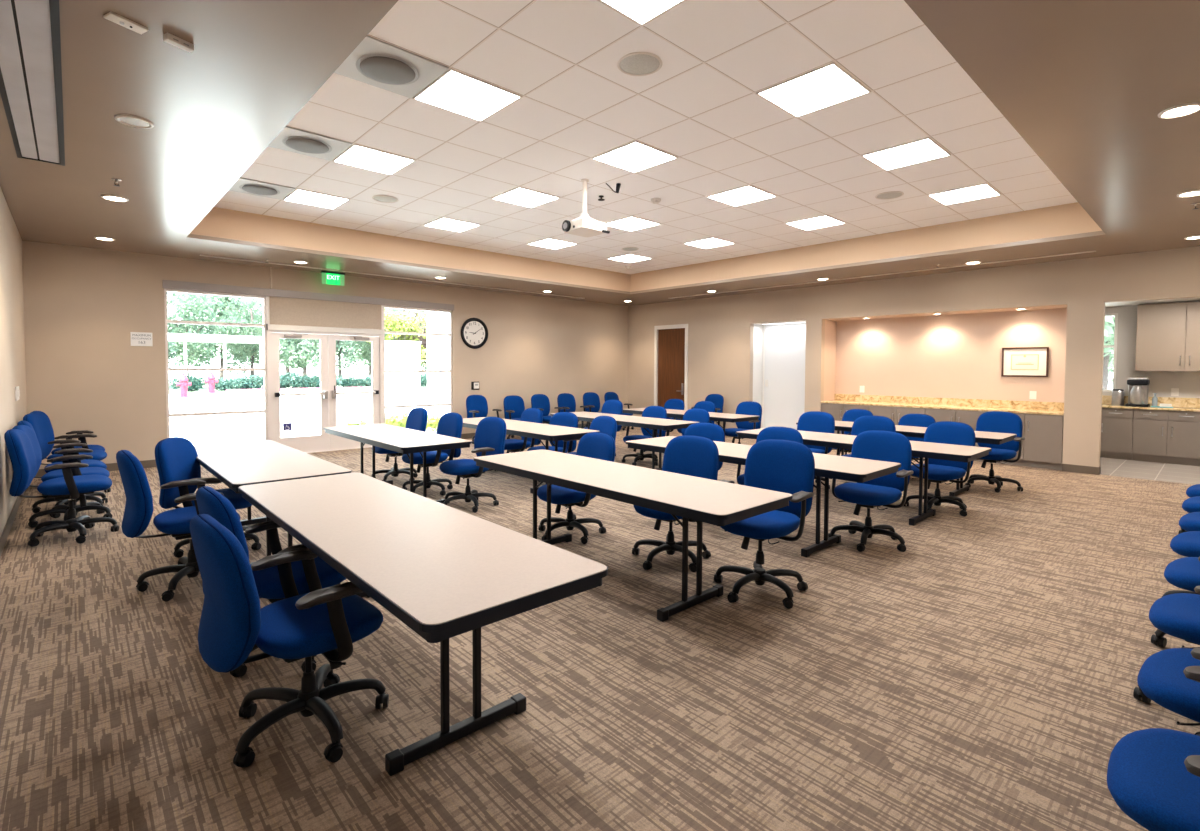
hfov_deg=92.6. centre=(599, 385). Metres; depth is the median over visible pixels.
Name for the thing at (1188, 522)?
office chair
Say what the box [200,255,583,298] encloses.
ceiling vent
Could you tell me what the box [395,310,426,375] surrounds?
tree
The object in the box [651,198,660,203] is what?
smoke detector
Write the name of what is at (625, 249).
grille
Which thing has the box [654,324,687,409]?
door
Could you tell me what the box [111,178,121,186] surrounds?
sprinkler
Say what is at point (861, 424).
office chair
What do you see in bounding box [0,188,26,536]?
wall
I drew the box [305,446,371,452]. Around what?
trim
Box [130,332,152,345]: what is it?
sign
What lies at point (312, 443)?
door
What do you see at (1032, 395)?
wall outlet
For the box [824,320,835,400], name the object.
wall
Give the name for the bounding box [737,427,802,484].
office chair
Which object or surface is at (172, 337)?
carport
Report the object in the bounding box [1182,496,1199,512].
office chair
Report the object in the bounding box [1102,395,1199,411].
countertop
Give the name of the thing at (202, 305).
tree
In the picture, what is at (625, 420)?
folding table
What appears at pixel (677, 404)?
office chair
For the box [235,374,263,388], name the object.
shrub
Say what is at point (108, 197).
recessed light
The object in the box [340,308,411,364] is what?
tree
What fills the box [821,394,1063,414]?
countertop
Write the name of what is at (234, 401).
floor
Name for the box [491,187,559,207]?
ceiling light
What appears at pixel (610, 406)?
office chair
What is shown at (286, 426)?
sticker
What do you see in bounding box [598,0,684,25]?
ceiling light
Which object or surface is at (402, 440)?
folding table
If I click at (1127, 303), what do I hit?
ceiling
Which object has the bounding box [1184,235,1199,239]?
recessed light
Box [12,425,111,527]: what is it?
office chair
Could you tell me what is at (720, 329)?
wall
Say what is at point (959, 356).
wall
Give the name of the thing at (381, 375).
trim
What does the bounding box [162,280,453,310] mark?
trim
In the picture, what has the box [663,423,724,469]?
office chair
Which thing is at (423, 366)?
tree
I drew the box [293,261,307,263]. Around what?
recessed light
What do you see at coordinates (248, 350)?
tree
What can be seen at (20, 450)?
office chair
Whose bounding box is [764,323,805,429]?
door
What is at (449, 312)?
window
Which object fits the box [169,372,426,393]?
floor
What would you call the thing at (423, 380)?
shrub
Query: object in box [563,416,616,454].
office chair
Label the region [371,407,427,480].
office chair
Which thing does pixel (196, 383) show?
shrub
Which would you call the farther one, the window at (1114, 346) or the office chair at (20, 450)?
the window at (1114, 346)
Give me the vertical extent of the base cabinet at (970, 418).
0.822 m
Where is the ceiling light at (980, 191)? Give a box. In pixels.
[928,183,1000,204]
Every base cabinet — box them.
[821,403,869,433]
[870,406,925,424]
[925,408,984,461]
[997,413,1063,469]
[1100,408,1133,459]
[1132,409,1199,465]
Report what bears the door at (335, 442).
in the wall at (82, 305)
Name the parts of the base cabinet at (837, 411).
door, door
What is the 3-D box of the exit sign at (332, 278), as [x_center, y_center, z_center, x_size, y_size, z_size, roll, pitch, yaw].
[-4.597,-1.841,9.869,0.380,0.215,0.100,-1,2,-43]
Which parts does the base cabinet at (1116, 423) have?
door, drawer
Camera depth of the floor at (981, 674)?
2.73 m
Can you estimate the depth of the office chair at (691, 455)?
4.56 m
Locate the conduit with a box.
[270,267,271,288]
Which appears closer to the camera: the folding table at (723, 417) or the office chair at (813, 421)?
the office chair at (813, 421)
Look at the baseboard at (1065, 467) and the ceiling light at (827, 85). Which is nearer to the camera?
the ceiling light at (827, 85)
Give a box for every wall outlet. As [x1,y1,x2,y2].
[1029,391,1036,398]
[1171,388,1178,395]
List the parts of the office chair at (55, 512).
backrest, leg, leg, leg, seat, leg, leg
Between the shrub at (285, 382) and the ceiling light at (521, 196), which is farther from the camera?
the shrub at (285, 382)
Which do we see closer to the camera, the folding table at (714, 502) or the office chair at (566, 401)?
the folding table at (714, 502)
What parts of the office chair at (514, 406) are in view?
backrest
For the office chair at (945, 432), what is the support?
on the floor at (981, 674)
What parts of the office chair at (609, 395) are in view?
backrest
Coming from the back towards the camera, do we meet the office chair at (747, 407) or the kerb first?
the kerb
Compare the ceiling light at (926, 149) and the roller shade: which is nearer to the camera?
the ceiling light at (926, 149)
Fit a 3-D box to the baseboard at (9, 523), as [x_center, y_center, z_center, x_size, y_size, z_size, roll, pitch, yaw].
[-3.730,1.327,3.427,0.012,0.110,11.259,-1,2,-43]
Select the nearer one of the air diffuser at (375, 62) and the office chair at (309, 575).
the office chair at (309, 575)
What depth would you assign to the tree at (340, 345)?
45.06 m
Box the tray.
[1150,404,1172,407]
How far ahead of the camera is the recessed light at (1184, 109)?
3.54 m
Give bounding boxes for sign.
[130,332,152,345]
[320,271,344,285]
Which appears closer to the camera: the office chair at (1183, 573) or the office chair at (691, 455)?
the office chair at (1183, 573)
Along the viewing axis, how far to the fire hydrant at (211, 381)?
32.69 m
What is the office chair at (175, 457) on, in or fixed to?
on the floor at (981, 674)
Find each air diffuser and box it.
[229,177,294,199]
[268,126,351,160]
[334,35,448,97]
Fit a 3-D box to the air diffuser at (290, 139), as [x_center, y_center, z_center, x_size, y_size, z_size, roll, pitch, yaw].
[-2.693,-2.208,5.276,0.598,0.038,0.598,-1,2,-43]
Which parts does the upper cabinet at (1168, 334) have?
door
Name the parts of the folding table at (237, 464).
leg, leg, leg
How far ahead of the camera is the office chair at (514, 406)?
12.11 m
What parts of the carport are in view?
post, post, post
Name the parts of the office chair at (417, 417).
leg, seat, leg, leg, leg, backrest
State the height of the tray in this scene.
0.060 m
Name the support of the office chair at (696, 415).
on the floor at (981, 674)
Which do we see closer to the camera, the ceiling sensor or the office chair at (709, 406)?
the ceiling sensor
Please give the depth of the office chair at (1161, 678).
1.91 m
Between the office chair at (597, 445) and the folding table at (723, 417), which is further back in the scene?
the folding table at (723, 417)
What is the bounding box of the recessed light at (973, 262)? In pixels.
[965,261,980,263]
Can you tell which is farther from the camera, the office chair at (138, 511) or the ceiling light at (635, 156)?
the ceiling light at (635, 156)
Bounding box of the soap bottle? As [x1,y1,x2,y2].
[1152,393,1157,405]
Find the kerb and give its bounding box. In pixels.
[226,387,371,392]
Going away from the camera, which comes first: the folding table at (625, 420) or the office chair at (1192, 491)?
the office chair at (1192, 491)
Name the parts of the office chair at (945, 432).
leg, leg, seat, backrest, leg, leg, armrest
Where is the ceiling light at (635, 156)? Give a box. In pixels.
[592,140,677,172]
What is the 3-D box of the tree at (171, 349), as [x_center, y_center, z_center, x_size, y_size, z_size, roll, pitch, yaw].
[-29.901,-2.969,37.021,5.343,6.456,5.434,1,2,9]
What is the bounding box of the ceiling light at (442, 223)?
[423,217,480,231]
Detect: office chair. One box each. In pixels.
[4,429,118,545]
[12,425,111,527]
[17,421,107,515]
[23,413,110,502]
[31,411,104,458]
[116,450,240,601]
[155,437,260,557]
[190,514,388,766]
[196,486,346,676]
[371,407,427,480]
[402,412,462,495]
[439,417,505,512]
[466,395,501,443]
[494,408,542,470]
[503,395,524,439]
[527,412,577,481]
[531,394,562,423]
[537,432,615,543]
[557,393,587,427]
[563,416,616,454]
[583,392,600,412]
[583,400,622,455]
[604,392,633,430]
[622,406,666,465]
[632,435,718,571]
[663,408,709,435]
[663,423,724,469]
[664,399,683,431]
[677,401,714,434]
[691,394,723,421]
[714,439,814,608]
[725,401,761,443]
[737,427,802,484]
[797,411,834,488]
[828,430,912,551]
[832,409,872,455]
[837,415,895,482]
[898,414,935,461]
[903,421,975,516]
[965,411,1024,492]
[1107,666,1199,830]
[1133,557,1199,735]
[1137,648,1199,725]
[1151,557,1199,646]
[1162,531,1199,596]
[1178,484,1199,533]
[1179,512,1199,531]
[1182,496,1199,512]
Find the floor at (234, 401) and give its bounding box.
[169,388,426,413]
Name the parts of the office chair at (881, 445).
armrest, leg, tension knob, leg, leg, seat, backrest, leg, leg, armrest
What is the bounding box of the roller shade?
[266,296,383,334]
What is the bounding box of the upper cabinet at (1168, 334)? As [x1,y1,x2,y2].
[1135,301,1199,370]
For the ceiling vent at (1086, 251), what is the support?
in the ceiling at (1086, 84)
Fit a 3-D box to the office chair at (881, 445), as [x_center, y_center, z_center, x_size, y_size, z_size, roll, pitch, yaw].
[2.353,0.889,4.974,0.698,0.948,0.650,-1,2,-42]
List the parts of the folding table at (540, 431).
leg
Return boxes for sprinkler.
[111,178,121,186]
[1191,202,1199,209]
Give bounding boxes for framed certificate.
[1001,347,1048,376]
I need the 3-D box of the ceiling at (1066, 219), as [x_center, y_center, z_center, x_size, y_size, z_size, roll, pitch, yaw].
[0.405,-2.099,7.011,8.073,0.435,7.983,-1,2,-43]
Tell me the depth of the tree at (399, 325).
48.52 m
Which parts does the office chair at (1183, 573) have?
leg, seat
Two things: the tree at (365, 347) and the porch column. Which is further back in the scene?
the tree at (365, 347)
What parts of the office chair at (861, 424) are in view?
backrest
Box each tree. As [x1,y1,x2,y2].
[167,292,175,306]
[167,293,223,376]
[167,297,179,372]
[172,292,258,380]
[213,298,294,385]
[239,298,318,375]
[284,340,336,375]
[301,334,367,381]
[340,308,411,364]
[343,308,399,375]
[365,308,426,368]
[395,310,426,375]
[396,309,425,367]
[420,313,426,369]
[1102,316,1114,388]
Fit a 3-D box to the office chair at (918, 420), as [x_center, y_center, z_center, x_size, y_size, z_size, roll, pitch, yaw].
[4.290,0.844,7.948,0.696,0.868,0.649,-1,2,-38]
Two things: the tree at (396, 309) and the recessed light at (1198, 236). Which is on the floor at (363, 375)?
the tree at (396, 309)
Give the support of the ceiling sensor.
attached to the ceiling at (1086, 84)
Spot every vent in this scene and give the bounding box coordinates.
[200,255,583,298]
[670,251,1095,298]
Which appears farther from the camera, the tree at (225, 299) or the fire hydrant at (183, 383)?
the tree at (225, 299)
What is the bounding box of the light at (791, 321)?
[761,321,805,324]
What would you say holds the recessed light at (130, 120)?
in the ceiling at (1086, 84)
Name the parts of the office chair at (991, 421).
leg, leg, tension knob, leg, seat, backrest, leg, armrest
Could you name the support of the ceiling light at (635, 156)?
attached to the ceiling at (703, 108)
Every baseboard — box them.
[0,491,24,556]
[36,423,590,476]
[1062,464,1100,474]
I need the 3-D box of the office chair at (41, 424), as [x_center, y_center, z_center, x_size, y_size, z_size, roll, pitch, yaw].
[-6.047,0.788,6.517,0.678,0.966,0.650,-1,2,-27]
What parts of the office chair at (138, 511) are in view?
backrest, leg, leg, leg, armrest, armrest, seat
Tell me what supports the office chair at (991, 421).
on the floor at (981, 674)
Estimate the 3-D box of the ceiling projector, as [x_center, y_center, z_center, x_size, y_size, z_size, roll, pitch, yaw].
[-0.161,-1.955,6.259,0.394,0.580,0.370,-1,2,-43]
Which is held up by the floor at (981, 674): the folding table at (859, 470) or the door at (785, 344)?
the folding table at (859, 470)
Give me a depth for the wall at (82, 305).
8.45 m
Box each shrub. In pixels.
[169,375,205,390]
[215,377,242,390]
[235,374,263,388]
[263,376,290,387]
[280,372,312,387]
[308,375,319,387]
[319,374,344,386]
[340,377,366,386]
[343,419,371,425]
[362,374,371,386]
[385,411,408,427]
[420,373,426,385]
[426,413,440,430]
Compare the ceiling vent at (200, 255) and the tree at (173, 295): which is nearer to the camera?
the ceiling vent at (200, 255)
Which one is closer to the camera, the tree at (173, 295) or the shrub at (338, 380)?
the shrub at (338, 380)
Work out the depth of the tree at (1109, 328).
14.71 m
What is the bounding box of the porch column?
[427,311,447,421]
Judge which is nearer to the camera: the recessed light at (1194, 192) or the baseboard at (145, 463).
the recessed light at (1194, 192)
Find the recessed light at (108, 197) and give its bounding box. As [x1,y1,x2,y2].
[101,195,128,201]
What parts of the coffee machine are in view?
lid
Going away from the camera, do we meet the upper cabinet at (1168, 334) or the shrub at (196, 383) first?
the upper cabinet at (1168, 334)
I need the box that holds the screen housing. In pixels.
[0,0,64,165]
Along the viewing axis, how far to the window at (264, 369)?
9.01 m
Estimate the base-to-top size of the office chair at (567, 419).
0.876 m
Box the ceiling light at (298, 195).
[283,189,349,208]
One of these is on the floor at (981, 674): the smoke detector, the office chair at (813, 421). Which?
the office chair at (813, 421)
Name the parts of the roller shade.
rail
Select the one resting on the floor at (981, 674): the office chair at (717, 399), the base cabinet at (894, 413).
the office chair at (717, 399)
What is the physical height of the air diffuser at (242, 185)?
0.038 m
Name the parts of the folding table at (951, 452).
leg, leg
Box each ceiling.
[0,0,1199,305]
[190,202,1101,291]
[214,0,1076,273]
[1105,297,1199,306]
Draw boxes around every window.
[164,288,267,439]
[383,305,451,423]
[1102,313,1117,391]
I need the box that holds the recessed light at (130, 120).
[114,114,153,128]
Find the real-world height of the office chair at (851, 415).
0.888 m
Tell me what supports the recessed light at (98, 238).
in the ceiling at (1086, 84)
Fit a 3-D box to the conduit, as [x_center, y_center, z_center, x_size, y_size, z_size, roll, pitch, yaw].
[-5.409,-1.764,9.425,0.024,0.348,0.020,-1,2,-43]
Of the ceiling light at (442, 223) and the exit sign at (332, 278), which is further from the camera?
the exit sign at (332, 278)
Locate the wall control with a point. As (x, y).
(474, 385)
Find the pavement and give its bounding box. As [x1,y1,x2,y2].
[169,407,436,444]
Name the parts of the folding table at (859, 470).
leg, leg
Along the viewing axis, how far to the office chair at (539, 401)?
12.57 m
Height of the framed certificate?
0.480 m
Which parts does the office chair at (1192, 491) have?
seat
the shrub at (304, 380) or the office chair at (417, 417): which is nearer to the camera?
the office chair at (417, 417)
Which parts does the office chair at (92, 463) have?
backrest, leg, leg, seat, leg, leg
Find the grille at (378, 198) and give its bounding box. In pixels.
[374,196,396,201]
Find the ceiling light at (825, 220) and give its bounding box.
[785,215,845,230]
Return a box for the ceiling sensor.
[163,33,193,52]
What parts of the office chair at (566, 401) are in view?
backrest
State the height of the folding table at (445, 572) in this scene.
0.739 m
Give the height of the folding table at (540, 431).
0.739 m
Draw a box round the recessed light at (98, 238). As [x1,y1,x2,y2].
[94,237,114,240]
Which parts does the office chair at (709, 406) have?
backrest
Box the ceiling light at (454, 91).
[413,68,521,121]
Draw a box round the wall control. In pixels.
[471,382,478,389]
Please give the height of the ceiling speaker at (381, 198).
0.015 m
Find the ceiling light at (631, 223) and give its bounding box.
[606,216,660,230]
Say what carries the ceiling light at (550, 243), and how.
attached to the ceiling at (703, 108)
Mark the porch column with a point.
(437, 322)
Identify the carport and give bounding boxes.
[168,333,262,386]
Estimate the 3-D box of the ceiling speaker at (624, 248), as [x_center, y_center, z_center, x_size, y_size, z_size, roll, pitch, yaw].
[0.519,-2.351,9.886,0.304,0.015,0.304,-1,2,-43]
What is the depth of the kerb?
36.11 m
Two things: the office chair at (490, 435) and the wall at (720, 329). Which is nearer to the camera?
the office chair at (490, 435)
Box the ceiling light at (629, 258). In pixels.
[607,254,651,262]
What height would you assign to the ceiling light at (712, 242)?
0.010 m
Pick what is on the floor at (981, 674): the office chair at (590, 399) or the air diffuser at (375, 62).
the office chair at (590, 399)
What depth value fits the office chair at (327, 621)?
2.19 m
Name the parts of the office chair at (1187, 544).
leg, seat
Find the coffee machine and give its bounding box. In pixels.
[1125,378,1149,406]
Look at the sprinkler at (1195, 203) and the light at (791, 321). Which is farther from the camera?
the light at (791, 321)
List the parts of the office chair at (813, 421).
backrest, seat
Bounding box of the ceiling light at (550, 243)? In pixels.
[528,238,576,248]
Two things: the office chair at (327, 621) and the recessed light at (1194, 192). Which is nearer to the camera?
the office chair at (327, 621)
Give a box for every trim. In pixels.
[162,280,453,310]
[266,296,383,439]
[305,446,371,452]
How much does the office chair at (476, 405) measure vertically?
0.938 m
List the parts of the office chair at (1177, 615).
seat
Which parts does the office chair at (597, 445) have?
leg, leg, tension knob, seat, leg, armrest, leg, backrest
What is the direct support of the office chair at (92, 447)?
on the floor at (981, 674)
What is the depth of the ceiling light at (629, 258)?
10.73 m
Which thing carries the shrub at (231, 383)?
on the floor at (363, 375)
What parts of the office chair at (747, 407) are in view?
seat, backrest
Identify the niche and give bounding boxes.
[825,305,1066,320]
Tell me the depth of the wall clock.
12.00 m
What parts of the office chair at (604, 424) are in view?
armrest, backrest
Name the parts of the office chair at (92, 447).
backrest, seat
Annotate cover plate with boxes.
[103,12,148,33]
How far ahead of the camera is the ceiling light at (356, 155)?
5.65 m
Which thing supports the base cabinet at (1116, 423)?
on the floor at (981, 674)
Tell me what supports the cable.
hanging from the ceiling at (703, 108)
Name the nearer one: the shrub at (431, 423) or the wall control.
the wall control
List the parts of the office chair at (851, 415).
backrest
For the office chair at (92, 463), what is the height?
0.946 m
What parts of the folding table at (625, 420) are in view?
leg, leg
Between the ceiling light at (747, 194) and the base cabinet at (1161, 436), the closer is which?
the ceiling light at (747, 194)
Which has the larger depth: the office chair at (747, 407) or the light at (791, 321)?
the light at (791, 321)
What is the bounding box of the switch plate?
[15,386,19,400]
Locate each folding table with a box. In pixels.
[194,440,351,564]
[238,472,607,775]
[323,424,471,503]
[463,417,599,493]
[474,450,792,621]
[550,411,699,470]
[622,408,759,451]
[626,436,900,556]
[736,428,991,525]
[796,421,1016,495]
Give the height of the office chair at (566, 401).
0.906 m
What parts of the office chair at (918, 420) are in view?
backrest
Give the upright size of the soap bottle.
0.220 m
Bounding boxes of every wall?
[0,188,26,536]
[22,241,627,468]
[628,246,1199,466]
[753,323,764,428]
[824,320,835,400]
[835,308,1066,402]
[1102,305,1199,397]
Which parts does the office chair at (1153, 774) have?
seat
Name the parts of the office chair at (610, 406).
backrest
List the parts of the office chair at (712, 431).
backrest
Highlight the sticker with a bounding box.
[283,423,291,430]
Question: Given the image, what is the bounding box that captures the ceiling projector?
[562,179,609,236]
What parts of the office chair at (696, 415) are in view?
backrest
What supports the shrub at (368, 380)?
on the floor at (363, 375)
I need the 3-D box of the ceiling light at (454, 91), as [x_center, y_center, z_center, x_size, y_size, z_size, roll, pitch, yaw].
[-1.006,-2.183,4.343,0.594,0.010,0.594,-1,2,-43]
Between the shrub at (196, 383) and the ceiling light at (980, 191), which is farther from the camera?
the shrub at (196, 383)
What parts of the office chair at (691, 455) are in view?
leg, seat, tension knob, leg, leg, backrest, leg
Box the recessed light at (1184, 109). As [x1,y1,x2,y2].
[1158,103,1199,118]
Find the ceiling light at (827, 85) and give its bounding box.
[756,62,870,117]
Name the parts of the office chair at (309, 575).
backrest, armrest, seat, armrest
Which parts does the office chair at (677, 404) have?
backrest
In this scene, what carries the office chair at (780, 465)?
on the floor at (981, 674)
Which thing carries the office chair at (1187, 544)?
on the floor at (981, 674)
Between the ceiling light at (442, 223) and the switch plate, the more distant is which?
the ceiling light at (442, 223)
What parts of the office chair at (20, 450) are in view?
backrest, leg, leg, armrest, seat, armrest, leg, leg, tension knob, leg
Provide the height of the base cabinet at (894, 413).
0.822 m
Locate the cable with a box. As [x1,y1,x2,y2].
[606,183,620,192]
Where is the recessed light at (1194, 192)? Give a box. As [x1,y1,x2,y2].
[1177,190,1199,196]
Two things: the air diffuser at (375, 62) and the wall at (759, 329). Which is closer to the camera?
the air diffuser at (375, 62)
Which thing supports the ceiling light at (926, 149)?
attached to the ceiling at (703, 108)
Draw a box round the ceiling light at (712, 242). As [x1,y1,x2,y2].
[684,237,734,248]
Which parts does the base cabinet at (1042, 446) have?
door, door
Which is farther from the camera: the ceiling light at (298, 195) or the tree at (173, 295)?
the tree at (173, 295)
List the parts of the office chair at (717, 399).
backrest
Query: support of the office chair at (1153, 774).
on the floor at (981, 674)
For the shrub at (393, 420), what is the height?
0.533 m
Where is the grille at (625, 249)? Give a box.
[623,248,636,250]
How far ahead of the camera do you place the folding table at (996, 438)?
6.96 m
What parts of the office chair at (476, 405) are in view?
backrest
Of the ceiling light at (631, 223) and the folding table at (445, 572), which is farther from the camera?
the ceiling light at (631, 223)
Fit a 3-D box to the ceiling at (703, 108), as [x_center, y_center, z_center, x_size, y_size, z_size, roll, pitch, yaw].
[0.406,-2.281,7.005,7.993,0.030,7.903,-1,2,-43]
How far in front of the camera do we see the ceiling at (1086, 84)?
3.69 m
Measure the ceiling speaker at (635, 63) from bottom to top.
0.015 m
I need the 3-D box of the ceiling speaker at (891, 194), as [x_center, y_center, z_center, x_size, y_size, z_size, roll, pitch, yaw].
[3.408,-2.235,6.748,0.304,0.015,0.304,-1,2,-43]
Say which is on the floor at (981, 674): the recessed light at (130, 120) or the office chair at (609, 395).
the office chair at (609, 395)
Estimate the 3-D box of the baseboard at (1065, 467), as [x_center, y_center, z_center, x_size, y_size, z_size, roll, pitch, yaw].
[4.593,1.124,11.090,0.142,0.110,11.247,-1,2,-43]
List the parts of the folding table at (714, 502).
leg, leg, leg, leg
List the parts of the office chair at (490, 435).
armrest, leg, leg, tension knob, seat, leg, armrest, leg, backrest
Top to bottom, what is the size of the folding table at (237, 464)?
0.739 m
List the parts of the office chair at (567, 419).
seat, backrest, armrest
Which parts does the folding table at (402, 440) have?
leg, leg, leg, leg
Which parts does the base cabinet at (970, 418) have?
door, door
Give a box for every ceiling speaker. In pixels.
[372,195,398,202]
[617,52,661,75]
[622,247,638,250]
[875,191,903,198]
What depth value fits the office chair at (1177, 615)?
2.44 m
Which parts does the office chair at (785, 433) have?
armrest, seat, backrest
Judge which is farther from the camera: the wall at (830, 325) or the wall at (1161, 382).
the wall at (830, 325)
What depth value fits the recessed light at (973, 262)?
8.63 m
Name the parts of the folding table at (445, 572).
leg, leg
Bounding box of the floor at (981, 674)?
[0,426,1199,830]
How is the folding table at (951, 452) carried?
on the floor at (981, 674)
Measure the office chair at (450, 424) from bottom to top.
0.936 m
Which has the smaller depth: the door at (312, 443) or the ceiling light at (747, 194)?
the ceiling light at (747, 194)
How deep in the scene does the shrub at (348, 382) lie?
39.44 m
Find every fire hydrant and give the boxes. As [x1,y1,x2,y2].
[176,374,190,396]
[205,372,217,392]
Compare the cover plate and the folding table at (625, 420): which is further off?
the folding table at (625, 420)
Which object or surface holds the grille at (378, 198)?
attached to the ceiling speaker at (381, 198)
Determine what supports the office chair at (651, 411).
on the floor at (981, 674)
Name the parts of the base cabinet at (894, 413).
door, door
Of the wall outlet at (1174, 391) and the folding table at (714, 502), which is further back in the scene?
the wall outlet at (1174, 391)
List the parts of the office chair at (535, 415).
seat, armrest, backrest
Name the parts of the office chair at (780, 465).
leg, tension knob, leg, leg, seat, leg, backrest, leg, armrest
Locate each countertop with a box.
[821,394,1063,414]
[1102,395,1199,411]
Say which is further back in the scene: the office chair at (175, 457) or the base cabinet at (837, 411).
the base cabinet at (837, 411)
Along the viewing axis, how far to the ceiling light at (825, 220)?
8.02 m
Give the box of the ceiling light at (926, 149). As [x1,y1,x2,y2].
[861,137,950,170]
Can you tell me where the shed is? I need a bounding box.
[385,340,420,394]
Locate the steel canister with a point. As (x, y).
(1117, 394)
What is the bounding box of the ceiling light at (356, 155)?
[333,144,415,174]
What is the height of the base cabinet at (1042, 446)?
0.822 m
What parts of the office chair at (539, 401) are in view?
backrest, seat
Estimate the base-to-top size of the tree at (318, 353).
8.870 m
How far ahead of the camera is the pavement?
15.56 m
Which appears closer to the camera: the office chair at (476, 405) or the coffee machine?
the coffee machine
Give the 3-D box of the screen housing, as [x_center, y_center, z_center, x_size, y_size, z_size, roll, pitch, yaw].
[-3.081,-1.716,3.083,0.270,0.014,3.900,-1,2,-43]
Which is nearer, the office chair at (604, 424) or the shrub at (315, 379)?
the office chair at (604, 424)
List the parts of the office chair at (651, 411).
leg, seat, leg, leg, backrest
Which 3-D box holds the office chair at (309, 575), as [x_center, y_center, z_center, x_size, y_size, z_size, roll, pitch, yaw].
[-1.670,0.948,2.970,0.658,0.918,0.682,2,2,33]
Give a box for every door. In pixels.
[271,332,328,451]
[328,335,379,449]
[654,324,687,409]
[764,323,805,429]
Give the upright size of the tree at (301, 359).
8.742 m
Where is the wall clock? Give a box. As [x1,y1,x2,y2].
[461,318,487,348]
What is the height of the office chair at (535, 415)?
0.888 m
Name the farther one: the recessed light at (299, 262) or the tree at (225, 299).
the tree at (225, 299)
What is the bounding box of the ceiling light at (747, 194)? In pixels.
[706,185,776,206]
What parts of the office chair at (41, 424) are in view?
backrest, seat, armrest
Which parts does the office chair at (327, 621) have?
backrest, leg, leg, armrest, seat, leg, leg, height lever, tension knob, armrest, leg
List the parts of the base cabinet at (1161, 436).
door, drawer, door, drawer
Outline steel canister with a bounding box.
[1112,389,1123,405]
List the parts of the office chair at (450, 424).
leg, leg, seat, armrest, leg, leg, backrest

